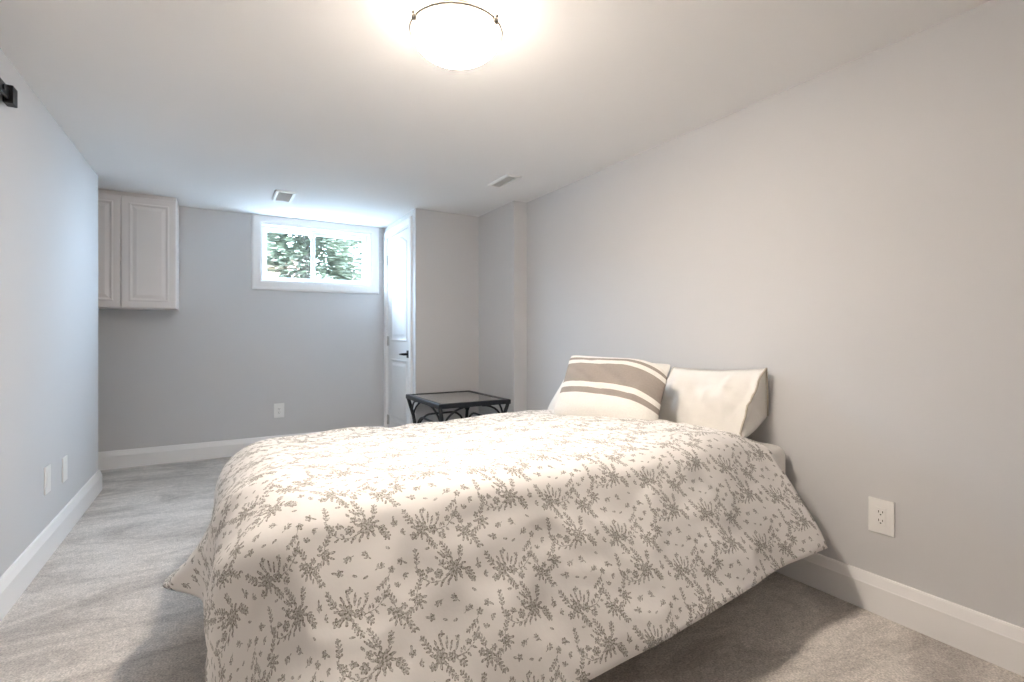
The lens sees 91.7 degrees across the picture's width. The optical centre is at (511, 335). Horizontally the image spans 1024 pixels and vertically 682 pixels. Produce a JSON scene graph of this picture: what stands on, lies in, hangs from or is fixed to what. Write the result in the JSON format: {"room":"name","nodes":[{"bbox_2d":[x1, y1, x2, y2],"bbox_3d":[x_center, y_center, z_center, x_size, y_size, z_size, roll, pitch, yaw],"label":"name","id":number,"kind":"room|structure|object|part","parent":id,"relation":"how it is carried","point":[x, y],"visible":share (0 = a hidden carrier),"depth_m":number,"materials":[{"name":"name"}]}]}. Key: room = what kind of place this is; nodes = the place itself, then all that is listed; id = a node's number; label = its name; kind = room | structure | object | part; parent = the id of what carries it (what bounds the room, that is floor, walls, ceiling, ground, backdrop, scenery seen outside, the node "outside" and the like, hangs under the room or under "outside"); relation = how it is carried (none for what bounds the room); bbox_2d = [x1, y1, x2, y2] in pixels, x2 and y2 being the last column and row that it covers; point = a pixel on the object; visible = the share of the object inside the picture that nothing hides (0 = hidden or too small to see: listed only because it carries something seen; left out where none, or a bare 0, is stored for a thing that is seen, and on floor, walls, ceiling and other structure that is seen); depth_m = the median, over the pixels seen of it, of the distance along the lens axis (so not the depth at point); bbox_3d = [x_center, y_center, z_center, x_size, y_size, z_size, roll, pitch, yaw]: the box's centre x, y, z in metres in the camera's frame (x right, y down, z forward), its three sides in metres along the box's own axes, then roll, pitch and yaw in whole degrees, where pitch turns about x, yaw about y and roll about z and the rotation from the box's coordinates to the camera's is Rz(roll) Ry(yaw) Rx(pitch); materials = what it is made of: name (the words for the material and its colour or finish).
{"room":"basement bedroom","nodes":[
{"label":"basement bedroom","id":0,"kind":"room"},
{"bbox_2d":[0,48,97,576],"bbox_3d":[-1.771,-0.018,0.718,0.900,2.135,5.630,0,0,-30],"label":"wall","id":1,"kind":"structure","parent":0,"point":[49,190],"depth_m":2.29,"materials":[{"name":"paint"}]},
{"bbox_2d":[0,78,17,107],"bbox_3d":[-1.531,-0.915,1.235,0.038,0.068,1.580,0,0,-30],"label":"barn door rail","id":2,"kind":"object","parent":1,"relation":"attached to","point":[9,93],"visible":1,"depth_m":1.88,"materials":[{"name":"black metal"}]},
{"bbox_2d":[44,464,50,494],"bbox_3d":[-2.217,0.685,2.375,0.008,0.130,0.086,0,0,-30],"label":"wall plate","id":3,"kind":"object","parent":1,"relation":"attached to","point":[47,470],"visible":1,"depth_m":2.36,"materials":[{"name":"white plastic"}]},
{"bbox_2d":[0,470,101,621],"bbox_3d":[-1.380,0.979,0.958,0.019,0.142,5.649,0,0,-30],"label":"baseboard","id":4,"kind":"structure","parent":1,"relation":"attached to","point":[14,581],"depth_m":2.27,"materials":[{"name":"white paint"}]},
{"bbox_2d":[62,455,67,482],"bbox_3d":[-2.372,0.705,2.638,0.008,0.130,0.086,0,0,-30],"label":"wall plate","id":5,"kind":"object","parent":1,"relation":"attached to","point":[64,459],"visible":1,"depth_m":2.62,"materials":[{"name":"white plastic"}]},
{"bbox_2d":[98,206,383,451],"bbox_3d":[-2.350,-0.018,4.554,4.053,2.135,0.250,0,0,-30],"label":"wall","id":6,"kind":"structure","parent":0,"point":[216,367],"depth_m":4.34,"materials":[{"name":"paint"}]},
{"bbox_2d":[98,189,178,310],"bbox_3d":[-3.001,-0.648,3.836,0.703,0.872,0.328,0,0,-30],"label":"upper cabinet","id":7,"kind":"object","parent":6,"relation":"attached to","point":[138,234],"visible":0.7,"depth_m":3.75,"materials":[{"name":"paint"}]},
{"bbox_3d":[-3.068,-0.631,3.611,0.217,0.688,0.007,0,0,-30],"label":"raised panel","id":8,"kind":"part","parent":7,"relation":"part of","materials":[{"name":"paint"}]},
{"bbox_3d":[-3.068,-0.631,3.611,0.269,0.740,0.006,0,0,-30],"label":"door moulding","id":9,"kind":"part","parent":7,"relation":"part of","materials":[{"name":"paint"}]},
{"bbox_3d":[-3.075,-0.631,3.622,0.355,0.832,0.020,0,0,-30],"label":"cabinet door","id":10,"kind":"part","parent":7,"relation":"part of","materials":[{"name":"paint"}]},
{"bbox_3d":[-2.771,-0.631,3.800,0.336,0.832,0.020,0,0,-30],"label":"cabinet door","id":11,"kind":"part","parent":7,"relation":"part of","materials":[{"name":"paint"}]},
{"bbox_3d":[-2.764,-0.631,3.788,0.198,0.688,0.007,0,0,-30],"label":"raised panel","id":12,"kind":"part","parent":7,"relation":"part of","materials":[{"name":"paint"}]},
{"bbox_3d":[-2.765,-0.631,3.789,0.250,0.740,0.006,0,0,-30],"label":"door moulding","id":13,"kind":"part","parent":7,"relation":"part of","materials":[{"name":"paint"}]},
{"bbox_2d":[98,426,383,469],"bbox_3d":[-2.594,0.979,4.255,3.030,0.142,0.019,0,0,-30],"label":"baseboard","id":14,"kind":"structure","parent":6,"relation":"attached to","point":[126,458],"depth_m":4.12,"materials":[{"name":"white paint"}]},
{"bbox_2d":[274,403,283,417],"bbox_3d":[-2.125,0.681,4.536,0.086,0.130,0.009,0,0,-30],"label":"wall outlet","id":15,"kind":"object","parent":6,"relation":"attached to","point":[279,407],"visible":1,"depth_m":4.53,"materials":[{"name":"white plastic"}]},
{"bbox_2d":[251,214,378,294],"bbox_3d":[-1.864,-0.749,4.771,1.141,0.668,0.168,0,0,-30],"label":"window","id":16,"kind":"structure","parent":6,"relation":"in","point":[260,224],"depth_m":4.72,"materials":[{"name":"white paint"}]},
{"bbox_3d":[-2.101,-0.757,4.704,0.445,0.465,0.024,0,0,-30],"label":"sash","id":17,"kind":"part","parent":16,"relation":"part of","materials":[{"name":"plastic"}]},
{"bbox_3d":[-1.889,-0.757,4.813,0.957,0.501,0.070,0,0,-30],"label":"frame","id":18,"kind":"part","parent":16,"relation":"part of","materials":[{"name":"plastic"}]},
{"bbox_3d":[-1.706,-0.757,4.903,0.514,0.465,0.024,0,0,-30],"label":"sash","id":19,"kind":"part","parent":16,"relation":"part of","materials":[{"name":"plastic"}]},
{"bbox_2d":[384,211,411,232],"bbox_3d":[-1.038,-0.018,4.696,0.100,2.135,0.832,0,0,-30],"label":"wall","id":20,"kind":"structure","parent":0,"point":[409,214],"depth_m":4.63,"materials":[{"name":"paint"}]},
{"bbox_2d":[384,215,412,427],"bbox_3d":[-1.048,0.004,4.663,0.150,2.092,0.839,0,0,-30],"label":"door","id":21,"kind":"structure","parent":20,"relation":"in","point":[398,240],"depth_m":4.65,"materials":[{"name":"white paint"}]},
{"bbox_3d":[-1.063,0.525,4.654,0.008,0.610,0.483,0,0,-30],"label":"panel moulding","id":22,"kind":"part","parent":21,"relation":"part of","materials":[{"name":"white paint"}]},
{"bbox_3d":[-1.063,-0.436,4.654,0.008,0.972,0.483,0,0,-30],"label":"panel moulding","id":23,"kind":"part","parent":21,"relation":"part of","materials":[{"name":"white paint"}]},
{"bbox_3d":[-1.061,0.525,4.655,0.005,0.520,0.393,0,0,-30],"label":"panel","id":24,"kind":"part","parent":21,"relation":"part of","materials":[{"name":"white paint"}]},
{"bbox_3d":[-1.061,-0.436,4.655,0.005,0.882,0.393,0,0,-30],"label":"panel","id":25,"kind":"part","parent":21,"relation":"part of","materials":[{"name":"white paint"}]},
{"bbox_3d":[-0.968,0.163,4.440,0.062,0.066,0.159,0,0,-30],"label":"handle","id":26,"kind":"part","parent":21,"relation":"part of","materials":[{"name":"black metal"}]},
{"bbox_2d":[412,208,478,422],"bbox_3d":[-0.469,-0.018,4.489,0.873,2.135,0.100,0,0,-30],"label":"wall","id":27,"kind":"structure","parent":0,"point":[445,245],"depth_m":4.37,"materials":[{"name":"paint"}]},
{"bbox_2d":[0,0,991,228],"bbox_3d":[-0.778,-1.145,1.771,4.450,0.120,6.742,0,0,-30],"label":"ceiling","id":28,"kind":"structure","parent":0,"point":[221,105],"depth_m":2.15,"materials":[{"name":"paint"}]},
{"bbox_2d":[272,190,295,202],"bbox_3d":[-1.771,-1.081,3.860,0.145,0.009,0.310,0,0,-30],"label":"ceiling vent","id":29,"kind":"object","parent":28,"relation":"in","point":[279,195],"visible":1,"depth_m":3.84,"materials":[{"name":"white plastic"}]},
{"bbox_2d":[409,0,502,68],"bbox_3d":[-0.189,-1.002,1.656,0.319,0.165,0.311,0,0,-30],"label":"ceiling lamp","id":30,"kind":"object","parent":28,"relation":"attached to","point":[453,34],"visible":1,"depth_m":1.58,"materials":[{"name":"white glass"}]},
{"bbox_2d":[487,174,521,187],"bbox_3d":[-0.056,-1.081,3.480,0.115,0.009,0.290,0,0,-30],"label":"ceiling vent","id":31,"kind":"object","parent":28,"relation":"in","point":[506,179],"visible":1,"depth_m":3.46,"materials":[{"name":"white plastic"}]},
{"bbox_2d":[479,201,526,414],"bbox_3d":[-0.026,-0.018,4.326,0.273,2.135,0.630,0,0,-30],"label":"wall column","id":32,"kind":"structure","parent":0,"point":[502,230],"depth_m":4.13,"materials":[{"name":"paint"}]},
{"bbox_2d":[0,456,1023,681],"bbox_3d":[-0.778,1.100,1.771,4.450,0.100,6.742,0,0,-30],"label":"floor","id":33,"kind":"structure","parent":0,"point":[99,609],"depth_m":1.78,"materials":[{"name":"grey carpet"}]},
{"bbox_2d":[406,390,510,422],"bbox_3d":[-0.448,0.770,3.986,0.590,0.567,0.730,0,0,-30],"label":"side table","id":34,"kind":"object","parent":33,"relation":"on","point":[460,400],"visible":0.52,"depth_m":3.87,"materials":[{"name":"metal"}]},
{"bbox_3d":[-0.833,0.783,4.138,0.095,0.542,0.029,0,0,15],"label":"leg","id":35,"kind":"part","parent":34,"relation":"part of","materials":[{"name":"metal"}]},
{"bbox_3d":[-0.504,0.783,3.576,0.029,0.542,0.095,0,0,15],"label":"leg","id":36,"kind":"part","parent":34,"relation":"part of","materials":[{"name":"metal"}]},
{"bbox_3d":[-0.448,0.495,3.986,0.518,0.008,0.658,0,0,-30],"label":"glass","id":37,"kind":"part","parent":34,"relation":"part of","materials":[{"name":"clear glass"}]},
{"bbox_3d":[-0.448,0.504,3.986,0.590,0.034,0.730,0,0,-30],"label":"frame","id":38,"kind":"part","parent":34,"relation":"part of","materials":[{"name":"metal"}]},
{"bbox_3d":[-0.392,0.783,4.396,0.029,0.542,0.095,0,0,15],"label":"leg","id":39,"kind":"part","parent":34,"relation":"part of","materials":[{"name":"metal"}]},
{"bbox_3d":[-0.063,0.783,3.834,0.095,0.542,0.029,0,0,15],"label":"leg","id":40,"kind":"part","parent":34,"relation":"part of","materials":[{"name":"metal"}]},
{"bbox_2d":[391,427,784,472],"bbox_3d":[0.029,0.764,2.252,1.948,0.572,1.345,0,0,-30],"label":"bed","id":41,"kind":"object","parent":33,"relation":"on","point":[778,452],"visible":0.09,"depth_m":2.14,"materials":[{"name":"fabric"}]},
{"bbox_2d":[162,409,827,681],"bbox_3d":[-0.132,0.657,2.034,2.186,0.561,1.766,0,0,-30],"label":"duvet","id":42,"kind":"object","parent":41,"relation":"on","point":[528,545],"visible":0.99,"depth_m":1.34,"materials":[{"name":"fabric"}]},
{"bbox_2d":[548,363,669,409],"bbox_3d":[0.533,0.317,2.886,0.282,0.336,0.725,0,0,-39],"label":"pillow","id":43,"kind":"object","parent":42,"relation":"on","point":[666,367],"visible":0.17,"depth_m":3.03,"materials":[{"name":"white fabric"}]},
{"bbox_2d":[553,355,666,420],"bbox_3d":[0.497,0.293,2.574,0.594,0.366,0.265,0,0,40],"label":"pillow","id":44,"kind":"object","parent":42,"relation":"on","point":[592,386],"visible":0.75,"depth_m":2.48,"materials":[{"name":"fabric"}]},
{"bbox_2d":[658,367,768,437],"bbox_3d":[0.947,0.298,2.422,0.182,0.312,0.539,0,0,-30],"label":"pillow","id":45,"kind":"object","parent":41,"relation":"on","point":[733,401],"visible":0.83,"depth_m":2.31,"materials":[{"name":"white fabric"}]},
{"bbox_2d":[527,0,1023,627],"bbox_3d":[1.383,-0.018,2.046,0.150,2.135,4.730,0,0,-30],"label":"wall","id":46,"kind":"structure","parent":0,"point":[852,233],"depth_m":1.95,"materials":[{"name":"paint"}]},
{"bbox_2d":[868,496,894,536],"bbox_3d":[1.391,0.681,1.875,0.009,0.130,0.086,0,0,-30],"label":"wall outlet","id":47,"kind":"object","parent":46,"relation":"attached to","point":[881,513],"visible":1,"depth_m":1.87,"materials":[{"name":"white plastic"}]},
{"bbox_2d":[876,507,885,526],"bbox_3d":[1.390,0.681,1.874,0.004,0.067,0.034,0,0,-30],"label":"receptacle","id":48,"kind":"object","parent":47,"relation":"attached to","point":[880,511],"depth_m":1.87,"materials":[{"name":"white plastic"}]},
{"bbox_2d":[776,553,1023,676],"bbox_3d":[1.310,0.979,2.003,0.019,0.142,4.730,0,0,-30],"label":"baseboard","id":49,"kind":"structure","parent":46,"relation":"attached to","point":[998,642],"depth_m":1.76,"materials":[{"name":"white paint"}]},
{"label":"outside","id":50,"kind":"structure","parent":0,"visible":0},
{"bbox_3d":[-4.942,-0.310,9.415,19.000,0.120,10.758,0,0,-30],"label":"ground","id":51,"kind":"structure","parent":50,"visible":0},
{"bbox_2d":[267,250,309,277],"bbox_3d":[-7.177,-1.035,7.790,7.500,1.330,0.300,0,0,-30],"label":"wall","id":52,"kind":"structure","parent":51,"relation":"on","point":[296,263],"depth_m":9.40,"materials":[{"name":"brick"}]},
{"bbox_2d":[267,232,361,280],"bbox_3d":[-2.695,-1.227,6.546,1.887,1.716,1.905,0,0,-30],"label":"evergreen tree","id":53,"kind":"object","parent":51,"relation":"on","point":[327,249],"visible":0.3,"depth_m":6.26,"materials":[{"name":"green plant"}]},
{"bbox_2d":[310,239,361,280],"bbox_3d":[-2.425,-1.476,8.686,2.454,2.213,2.528,0,0,-30],"label":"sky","id":54,"kind":"structure","parent":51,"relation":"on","point":[355,243],"depth_m":8.22,"materials":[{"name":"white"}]}
]}

